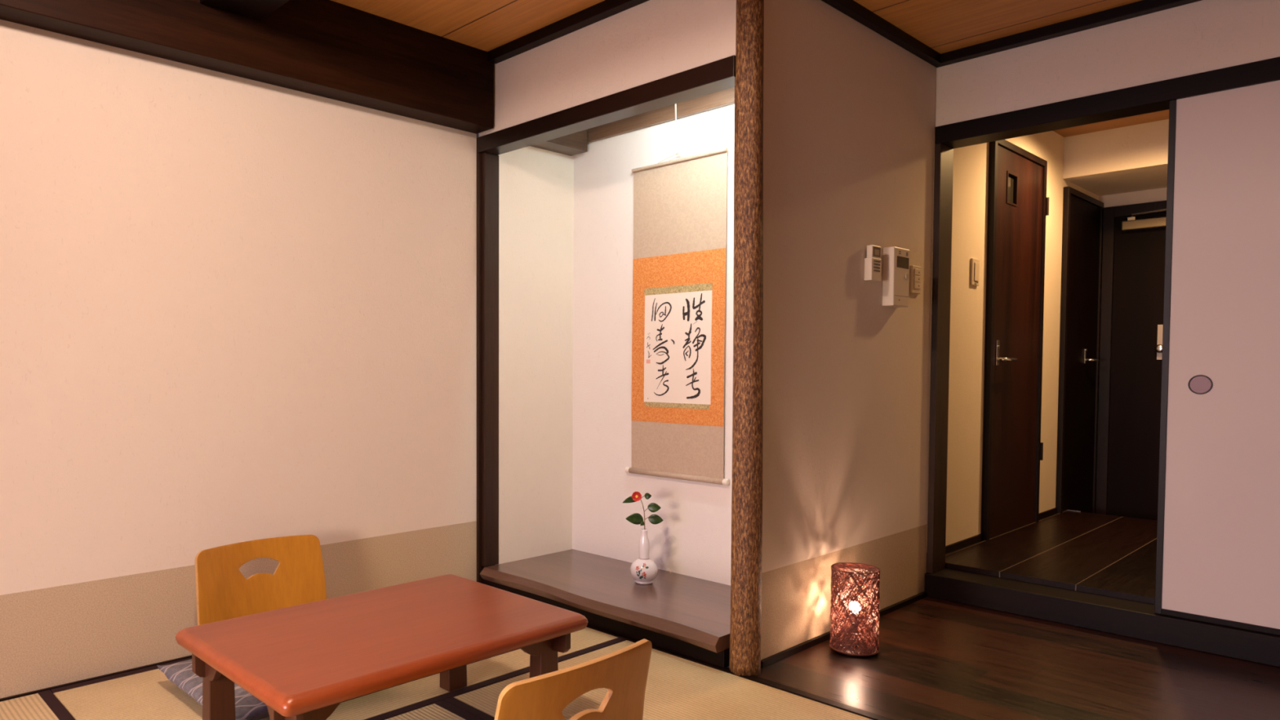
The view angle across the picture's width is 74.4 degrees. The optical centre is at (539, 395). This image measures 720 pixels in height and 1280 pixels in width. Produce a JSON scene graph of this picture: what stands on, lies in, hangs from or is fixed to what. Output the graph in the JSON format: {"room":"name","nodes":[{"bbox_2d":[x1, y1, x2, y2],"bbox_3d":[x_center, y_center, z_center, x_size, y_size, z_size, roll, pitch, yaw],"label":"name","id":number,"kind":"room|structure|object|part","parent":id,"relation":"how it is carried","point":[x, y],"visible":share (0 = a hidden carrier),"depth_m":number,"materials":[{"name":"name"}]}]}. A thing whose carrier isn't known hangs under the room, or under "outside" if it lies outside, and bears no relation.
{"room":"traditional dwelling","nodes":[
{"label":"traditional dwelling","id":0,"kind":"room"},
{"bbox_2d":[0,19,573,698],"bbox_3d":[-1.648,-0.254,2.479,4.765,2.423,0.153,-2,3,-42],"label":"wall","id":1,"kind":"structure","parent":0,"point":[233,309],"depth_m":2.95,"materials":[{"name":"white paint"}]},
{"bbox_2d":[0,654,191,702],"bbox_3d":[-1.826,0.922,2.293,4.200,0.024,0.012,-2,3,-42],"label":"baseboard","id":2,"kind":"structure","parent":1,"relation":"attached to","point":[188,656],"depth_m":2.64,"materials":[{"name":"brown wood"}]},
{"bbox_2d":[0,0,493,133],"bbox_3d":[-1.784,-1.250,2.176,4.200,0.313,0.120,-2,3,-42],"label":"beam","id":3,"kind":"structure","parent":1,"relation":"attached to","point":[329,49],"depth_m":2.99,"materials":[{"name":"brown wood"}]},
{"bbox_2d":[476,152,498,582],"bbox_3d":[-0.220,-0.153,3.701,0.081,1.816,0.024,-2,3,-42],"label":"trim","id":4,"kind":"structure","parent":1,"relation":"attached to","point":[490,162],"depth_m":3.69,"materials":[{"name":"brown wood"}]},
{"bbox_2d":[530,128,587,155],"bbox_3d":[0.021,-1.298,3.790,0.447,0.321,0.112,-2,3,-42],"label":"ceiling","id":5,"kind":"structure","parent":1,"relation":"attached to","point":[576,143],"depth_m":3.85,"materials":[{"name":"brown wood"}]},
{"bbox_2d":[481,577,729,667],"bbox_3d":[0.186,0.852,3.254,0.032,0.066,1.288,-2,3,-42],"label":"trim","id":6,"kind":"structure","parent":1,"relation":"attached to","point":[722,659],"depth_m":3.04,"materials":[{"name":"brown wood"}]},
{"bbox_2d":[480,549,730,653],"bbox_3d":[0.365,0.794,3.400,0.598,0.049,1.264,-2,3,-42],"label":"board","id":7,"kind":"object","parent":6,"relation":"on","point":[696,611],"visible":0.91,"depth_m":3.31,"materials":[{"name":"brown wood"}]},
{"bbox_2d":[630,528,657,584],"bbox_3d":[0.428,0.657,3.437,0.113,0.222,0.113,-2,3,-42],"label":"bud vase","id":8,"kind":"object","parent":7,"relation":"on","point":[643,569],"visible":1,"depth_m":3.41,"materials":[{"name":"white ceramic"}]},
{"bbox_2d":[622,491,663,529],"bbox_3d":[0.421,0.482,3.419,0.169,0.187,0.029,0,2,-2],"label":"sprig","id":9,"kind":"object","parent":8,"relation":"on","point":[635,518],"visible":1,"depth_m":3.42,"materials":[{"name":"green plant"}]},
{"bbox_3d":[0.426,0.491,3.431,0.047,0.169,0.005,0,2,1],"label":"stem","id":10,"kind":"part","parent":9,"relation":"part of","materials":[{"name":"brown"}]},
{"bbox_2d":[586,624,893,719],"bbox_3d":[1.623,0.959,1.665,0.034,0.033,5.600,-2,3,-42],"label":"trim","id":11,"kind":"structure","parent":1,"relation":"attached to","point":[860,712],"depth_m":2.61,"materials":[{"name":"brown wood"}]},
{"bbox_2d":[478,0,736,137],"bbox_3d":[0.207,-1.288,3.183,0.073,0.358,1.326,-2,3,-42],"label":"wall","id":12,"kind":"structure","parent":0,"point":[649,41],"depth_m":3.06,"materials":[{"name":"white paint"}]},
{"bbox_2d":[487,0,648,63],"bbox_3d":[0.218,-1.413,3.077,0.048,0.040,1.250,-2,3,-42],"label":"trim","id":13,"kind":"structure","parent":12,"relation":"attached to","point":[605,9],"depth_m":3.21,"materials":[{"name":"brown wood"}]},
{"bbox_2d":[476,55,735,155],"bbox_3d":[0.204,-1.075,3.189,0.092,0.066,1.328,-2,3,-42],"label":"trim","id":14,"kind":"structure","parent":12,"relation":"attached to","point":[718,75],"depth_m":3.06,"materials":[{"name":"brown wood"}]},
{"bbox_2d":[572,103,734,585],"bbox_3d":[0.578,-0.291,3.660,0.115,2.423,1.420,-2,3,-42],"label":"wall","id":15,"kind":"structure","parent":0,"point":[693,539],"depth_m":3.80,"materials":[{"name":"paint"}]},
{"bbox_2d":[587,86,734,142],"bbox_3d":[0.621,-1.308,3.481,0.020,0.276,1.155,-2,3,-42],"label":"beam","id":16,"kind":"structure","parent":15,"relation":"attached to","point":[726,97],"depth_m":3.57,"materials":[{"name":"brown wood"}]},
{"bbox_2d":[675,103,676,153],"bbox_3d":[0.571,-1.154,3.521,0.010,0.261,0.006,1,2,13],"label":"hook","id":17,"kind":"object","parent":16,"relation":"attached to","point":[675,104],"visible":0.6,"depth_m":3.52,"materials":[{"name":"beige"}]},
{"bbox_2d":[624,147,729,485],"bbox_3d":[0.577,-0.335,3.552,0.027,1.381,0.548,-2,3,-42],"label":"scroll","id":18,"kind":"object","parent":15,"relation":"attached to","point":[680,204],"visible":1,"depth_m":3.54,"materials":[{"name":"beige fabric"}]},
{"bbox_3d":[0.398,0.334,3.769,0.027,0.027,0.024,-2,3,-42],"label":"roller knob","id":19,"kind":"part","parent":18,"relation":"part of","materials":[{"name":"beige"}]},
{"bbox_3d":[0.573,-1.012,3.529,0.010,0.026,0.201,-2,3,-42],"label":"hanging cord","id":20,"kind":"part","parent":18,"relation":"part of","materials":[{"name":"white fabric"}]},
{"bbox_3d":[0.579,-0.243,3.558,0.005,0.721,0.493,-2,3,-42],"label":"orange panel","id":21,"kind":"part","parent":18,"relation":"part of","materials":[{"name":"orange fabric"}]},
{"bbox_3d":[0.580,-0.993,3.530,0.015,0.015,0.498,-2,3,-42],"label":"rod","id":22,"kind":"part","parent":18,"relation":"part of","materials":[{"name":"beige wood"}]},
{"bbox_3d":[0.752,0.349,3.384,0.027,0.027,0.024,-2,3,-42],"label":"roller knob","id":23,"kind":"part","parent":18,"relation":"part of","materials":[{"name":"beige"}]},
{"bbox_2d":[330,0,1142,53],"bbox_3d":[0.637,-1.377,0.685,5.760,0.060,5.820,-2,3,-42],"label":"ceiling","id":24,"kind":"structure","parent":0,"point":[944,26],"depth_m":3.15,"materials":[{"name":"brown wood"}]},
{"bbox_2d":[200,0,288,20],"bbox_3d":[0.819,-1.274,0.767,0.205,0.149,5.469,-2,3,-42],"label":"cross beam","id":25,"kind":"structure","parent":24,"relation":"attached to","point":[258,10],"depth_m":2.73,"materials":[{"name":"brown wood"}]},
{"bbox_2d":[760,0,936,667],"bbox_3d":[1.181,-0.272,3.190,1.348,2.423,0.079,-2,3,-42],"label":"wall","id":26,"kind":"structure","parent":0,"point":[849,112],"depth_m":3.08,"materials":[{"name":"beige paint"}]},
{"bbox_2d":[864,244,881,281],"bbox_3d":[1.282,-0.510,3.217,0.081,0.134,0.032,-2,3,-42],"label":"remote","id":27,"kind":"object","parent":26,"relation":"attached to","point":[873,263],"visible":1,"depth_m":3.19,"materials":[{"name":"beige plastic"}]},
{"bbox_2d":[821,0,940,65],"bbox_3d":[1.177,-1.411,3.084,1.374,0.039,0.035,-2,3,-42],"label":"trim","id":28,"kind":"structure","parent":26,"relation":"attached to","point":[851,8],"depth_m":3.21,"materials":[{"name":"brown wood"}]},
{"bbox_2d":[882,246,909,307],"bbox_3d":[1.421,-0.472,3.334,0.140,0.231,0.049,-2,3,-42],"label":"intercom panel","id":29,"kind":"object","parent":26,"relation":"attached to","point":[895,270],"visible":1,"depth_m":3.30,"materials":[{"name":"beige plastic"}]},
{"bbox_2d":[910,265,920,293],"bbox_3d":[1.573,-0.486,3.497,0.084,0.114,0.013,-2,3,-42],"label":"light switch","id":30,"kind":"object","parent":26,"relation":"attached to","point":[915,271],"visible":1,"depth_m":3.48,"materials":[{"name":"beige plastic"}]},
{"bbox_2d":[926,143,953,573],"bbox_3d":[1.755,-0.155,3.668,0.137,1.858,0.026,-2,3,-42],"label":"trim","id":31,"kind":"structure","parent":26,"relation":"attached to","point":[944,154],"depth_m":3.64,"materials":[{"name":"brown wood"}]},
{"bbox_2d":[924,568,1279,667],"bbox_3d":[3.171,0.882,2.154,0.170,0.100,4.230,-2,3,-42],"label":"trim","id":32,"kind":"structure","parent":26,"relation":"attached to","point":[1110,615],"depth_m":3.19,"materials":[{"name":"brown wood"}]},
{"bbox_2d":[926,130,1098,548],"bbox_3d":[2.640,-0.344,4.650,2.777,2.470,0.106,-2,3,-42],"label":"wall","id":33,"kind":"structure","parent":0,"point":[971,163],"depth_m":4.14,"materials":[{"name":"beige paint"}]},
{"bbox_2d":[945,533,982,553],"bbox_3d":[2.005,0.723,4.029,0.650,0.031,0.010,-2,3,-42],"label":"baseboard","id":34,"kind":"structure","parent":33,"relation":"attached to","point":[977,538],"depth_m":4.08,"materials":[{"name":"brown wood"}]},
{"bbox_2d":[969,257,979,286],"bbox_3d":[2.129,-0.606,4.089,0.090,0.130,0.015,-2,3,-42],"label":"light switch","id":35,"kind":"object","parent":33,"relation":"attached to","point":[975,263],"visible":1,"depth_m":4.07,"materials":[{"name":"beige plastic"}]},
{"bbox_2d":[981,139,1048,540],"bbox_3d":[2.562,-0.292,4.456,0.798,2.032,0.077,-2,3,-42],"label":"door","id":36,"kind":"structure","parent":33,"relation":"in","point":[1018,202],"depth_m":4.43,"materials":[{"name":"brown wood"}]},
{"bbox_3d":[2.339,-0.220,4.275,0.036,0.130,0.006,-2,3,-42],"label":"handle","id":37,"kind":"part","parent":36,"relation":"part of","materials":[{"name":"silver metal"}]},
{"bbox_3d":[2.400,-0.186,4.298,0.140,0.020,0.057,-2,3,-42],"label":"lever","id":38,"kind":"part","parent":36,"relation":"part of","materials":[{"name":"silver metal"}]},
{"bbox_2d":[1038,507,1057,519],"bbox_3d":[2.972,0.694,4.915,0.385,0.031,0.010,-2,3,-42],"label":"baseboard","id":39,"kind":"structure","parent":33,"relation":"attached to","point":[1043,514],"depth_m":4.93,"materials":[{"name":"brown wood"}]},
{"bbox_2d":[1055,186,1103,513],"bbox_3d":[3.413,-0.226,5.239,0.737,2.053,0.077,-2,3,-42],"label":"door","id":40,"kind":"structure","parent":33,"relation":"in","point":[1082,214],"depth_m":5.22,"materials":[{"name":"brown wood"}]},
{"bbox_3d":[3.453,-0.251,5.296,0.025,0.091,0.006,-2,3,-42],"label":"handle","id":41,"kind":"part","parent":40,"relation":"part of","materials":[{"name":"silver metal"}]},
{"bbox_3d":[3.500,-0.227,5.305,0.101,0.020,0.057,-2,3,-42],"label":"lever","id":42,"kind":"part","parent":40,"relation":"part of","materials":[{"name":"silver metal"}]},
{"bbox_2d":[756,596,1279,719],"bbox_3d":[2.642,0.980,1.604,1.393,0.060,4.330,-2,3,-42],"label":"boards","id":43,"kind":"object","parent":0,"point":[936,659],"visible":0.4,"depth_m":2.72,"materials":[{"name":"brown wood"}]},
{"bbox_2d":[729,0,764,675],"bbox_3d":[0.676,-0.256,2.706,0.100,2.323,0.102,-2,3,-42],"label":"pillar","id":44,"kind":"structure","parent":43,"relation":"on","point":[748,312],"depth_m":2.67,"materials":[{"name":"brown wood"}]},
{"bbox_2d":[829,562,879,657],"bbox_3d":[1.109,0.751,2.952,0.163,0.294,0.168,-2,3,-42],"label":"floor lamp","id":45,"kind":"object","parent":43,"relation":"on","point":[853,646],"visible":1,"depth_m":2.89,"materials":[{"name":"brown wicker"}]},
{"bbox_3d":[1.111,0.743,2.950,0.040,0.040,0.040,-2,3,-42],"label":"bulb","id":46,"kind":"part","parent":45,"relation":"part of","materials":[{"name":"white glass"}]},
{"bbox_2d":[945,510,1157,604],"bbox_3d":[3.099,0.800,3.825,1.984,0.104,1.794,-2,3,-42],"label":"floor","id":47,"kind":"structure","parent":0,"point":[1113,556],"depth_m":3.91,"materials":[{"name":"brown wood"}]},
{"bbox_2d":[934,0,1279,127],"bbox_3d":[3.193,-1.244,2.068,0.130,0.290,4.394,-2,3,-42],"label":"wall","id":48,"kind":"structure","parent":0,"point":[1202,36],"depth_m":3.12,"materials":[{"name":"white paint"}]},
{"bbox_2d":[933,0,1201,67],"bbox_3d":[3.115,-1.368,2.017,0.048,0.039,4.230,-2,3,-42],"label":"trim","id":49,"kind":"structure","parent":48,"relation":"attached to","point":[1142,7],"depth_m":3.21,"materials":[{"name":"brown wood"}]},
{"bbox_2d":[934,56,1279,148],"bbox_3d":[3.178,-1.062,2.085,0.137,0.074,4.230,-2,3,-42],"label":"trim","id":50,"kind":"structure","parent":48,"relation":"attached to","point":[1156,96],"depth_m":3.16,"materials":[{"name":"brown wood"}]},
{"bbox_2d":[1154,80,1279,635],"bbox_3d":[2.592,-0.119,2.689,0.030,1.857,0.962,-2,3,-42],"label":"door","id":51,"kind":"structure","parent":48,"relation":"in","point":[1218,554],"depth_m":2.91,"materials":[{"name":"beige paper"}]},
{"bbox_3d":[2.333,-0.040,2.955,0.004,0.069,0.069,-2,3,-42],"label":"finger pull","id":52,"kind":"part","parent":51,"relation":"part of","materials":[{"name":"beige"}]},
{"bbox_2d":[1189,376,1211,393],"bbox_3d":[2.334,-0.040,2.956,0.001,0.061,0.061,-2,3,-42],"label":"door pull","id":53,"kind":"object","parent":51,"relation":"on","point":[1197,384],"depth_m":2.96,"materials":[{"name":"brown metal"}]},
{"bbox_3d":[2.589,0.799,2.723,0.030,0.021,0.920,-2,3,-42],"label":"rail","id":54,"kind":"part","parent":51,"relation":"part of","materials":[{"name":"brown wood"}]},
{"bbox_2d":[1053,109,1168,137],"bbox_3d":[2.988,-1.519,3.740,1.840,0.054,1.850,-2,3,-42],"label":"ceiling","id":55,"kind":"structure","parent":0,"point":[1164,114],"depth_m":4.68,"materials":[{"name":"brown wood"}]},
{"bbox_2d":[1062,119,1168,195],"bbox_3d":[3.944,-1.417,4.618,0.750,0.277,1.644,-2,3,-42],"label":"wall","id":56,"kind":"structure","parent":0,"point":[1135,157],"depth_m":4.83,"materials":[{"name":"beige paint"}]},
{"bbox_2d":[1098,187,1167,207],"bbox_3d":[4.260,-0.350,4.952,0.120,2.470,1.850,-2,3,-42],"label":"wall","id":57,"kind":"structure","parent":0,"point":[1157,194],"depth_m":5.34,"materials":[{"name":"beige paint"}]},
{"bbox_2d":[1095,200,1166,520],"bbox_3d":[3.987,-0.201,5.087,0.107,2.020,1.010,-2,3,-42],"label":"door","id":58,"kind":"structure","parent":57,"relation":"in","point":[1134,235],"depth_m":5.36,"materials":[{"name":"brown wood"}]},
{"bbox_3d":[3.829,-1.135,5.212,0.036,0.047,0.288,-1,2,-33],"label":"closer arm","id":59,"kind":"part","parent":58,"relation":"part of","materials":[{"name":"silver metal"}]},
{"bbox_3d":[3.874,-0.296,5.224,0.036,0.054,0.054,-2,3,-42],"label":"knob","id":60,"kind":"part","parent":58,"relation":"part of","materials":[{"name":"silver metal"}]},
{"bbox_3d":[3.890,-0.337,5.238,0.008,0.220,0.040,-2,3,-42],"label":"lock plate","id":61,"kind":"part","parent":58,"relation":"part of","materials":[{"name":"silver metal"}]},
{"bbox_3d":[0.044,1.054,0.220,4.250,0.078,5.800,-2,3,-42],"label":"floor","id":62,"kind":"structure","parent":0,"visible":0},
{"bbox_2d":[0,689,75,719],"bbox_3d":[-1.243,0.948,1.661,0.843,0.024,1.706,-2,3,-42],"label":"mat","id":63,"kind":"object","parent":62,"relation":"on","point":[42,705],"visible":1,"depth_m":2.43,"materials":[{"name":"beige wicker"}]},
{"bbox_2d":[50,626,626,719],"bbox_3d":[-0.596,0.909,2.818,1.673,0.024,0.873,-2,3,-42],"label":"mat","id":64,"kind":"object","parent":62,"relation":"on","point":[147,693],"visible":0.27,"depth_m":2.55,"materials":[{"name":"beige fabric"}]},
{"bbox_2d":[195,534,326,625],"bbox_3d":[-0.802,0.701,2.696,0.453,0.399,0.534,-2,3,-42],"label":"chair","id":65,"kind":"object","parent":64,"relation":"on","point":[223,593],"visible":0.3,"depth_m":2.85,"materials":[{"name":"brown wood"}]},
{"bbox_2d":[156,658,269,719],"bbox_3d":[-0.809,0.856,2.587,0.544,0.072,0.544,-2,3,-42],"label":"floor cushion","id":66,"kind":"object","parent":65,"relation":"on","point":[247,707],"visible":0.12,"depth_m":2.41,"materials":[{"name":"grey fabric"}]},
{"bbox_2d":[175,573,587,719],"bbox_3d":[-0.399,0.756,2.201,0.876,0.330,0.629,-2,3,-42],"label":"table","id":67,"kind":"object","parent":64,"relation":"on","point":[302,661],"visible":0.98,"depth_m":2.08,"materials":[{"name":"brown wood"}]},
{"bbox_3d":[-0.809,0.789,2.107,0.070,0.268,0.053,-2,3,-42],"label":"leg","id":68,"kind":"part","parent":67,"relation":"part of","materials":[{"name":"brown wood"}]},
{"bbox_3d":[-0.270,0.773,2.602,0.070,0.268,0.053,-2,3,-42],"label":"leg","id":69,"kind":"part","parent":67,"relation":"part of","materials":[{"name":"brown wood"}]},
{"bbox_3d":[0.011,0.785,2.296,0.070,0.268,0.053,-2,3,-42],"label":"leg","id":70,"kind":"part","parent":67,"relation":"part of","materials":[{"name":"brown wood"}]},
{"bbox_2d":[385,699,482,719],"bbox_3d":[-0.025,0.954,1.587,0.847,0.024,1.710,-2,3,-42],"label":"mat","id":71,"kind":"object","parent":62,"relation":"on","point":[442,709],"visible":1,"depth_m":2.40,"materials":[{"name":"beige wicker"}]},
{"bbox_2d":[494,639,652,719],"bbox_3d":[-0.068,0.731,1.903,0.453,0.399,0.534,-2,3,-42],"label":"chair","id":72,"kind":"object","parent":71,"relation":"on","point":[624,672],"visible":1,"depth_m":1.71,"materials":[{"name":"brown wood"}]},
{"bbox_2d":[443,640,872,719],"bbox_3d":[0.592,0.936,2.152,0.823,0.024,1.710,-2,3,-42],"label":"mat","id":73,"kind":"object","parent":62,"relation":"on","point":[677,688],"visible":0.7,"depth_m":2.52,"materials":[{"name":"beige wicker"}]}
]}

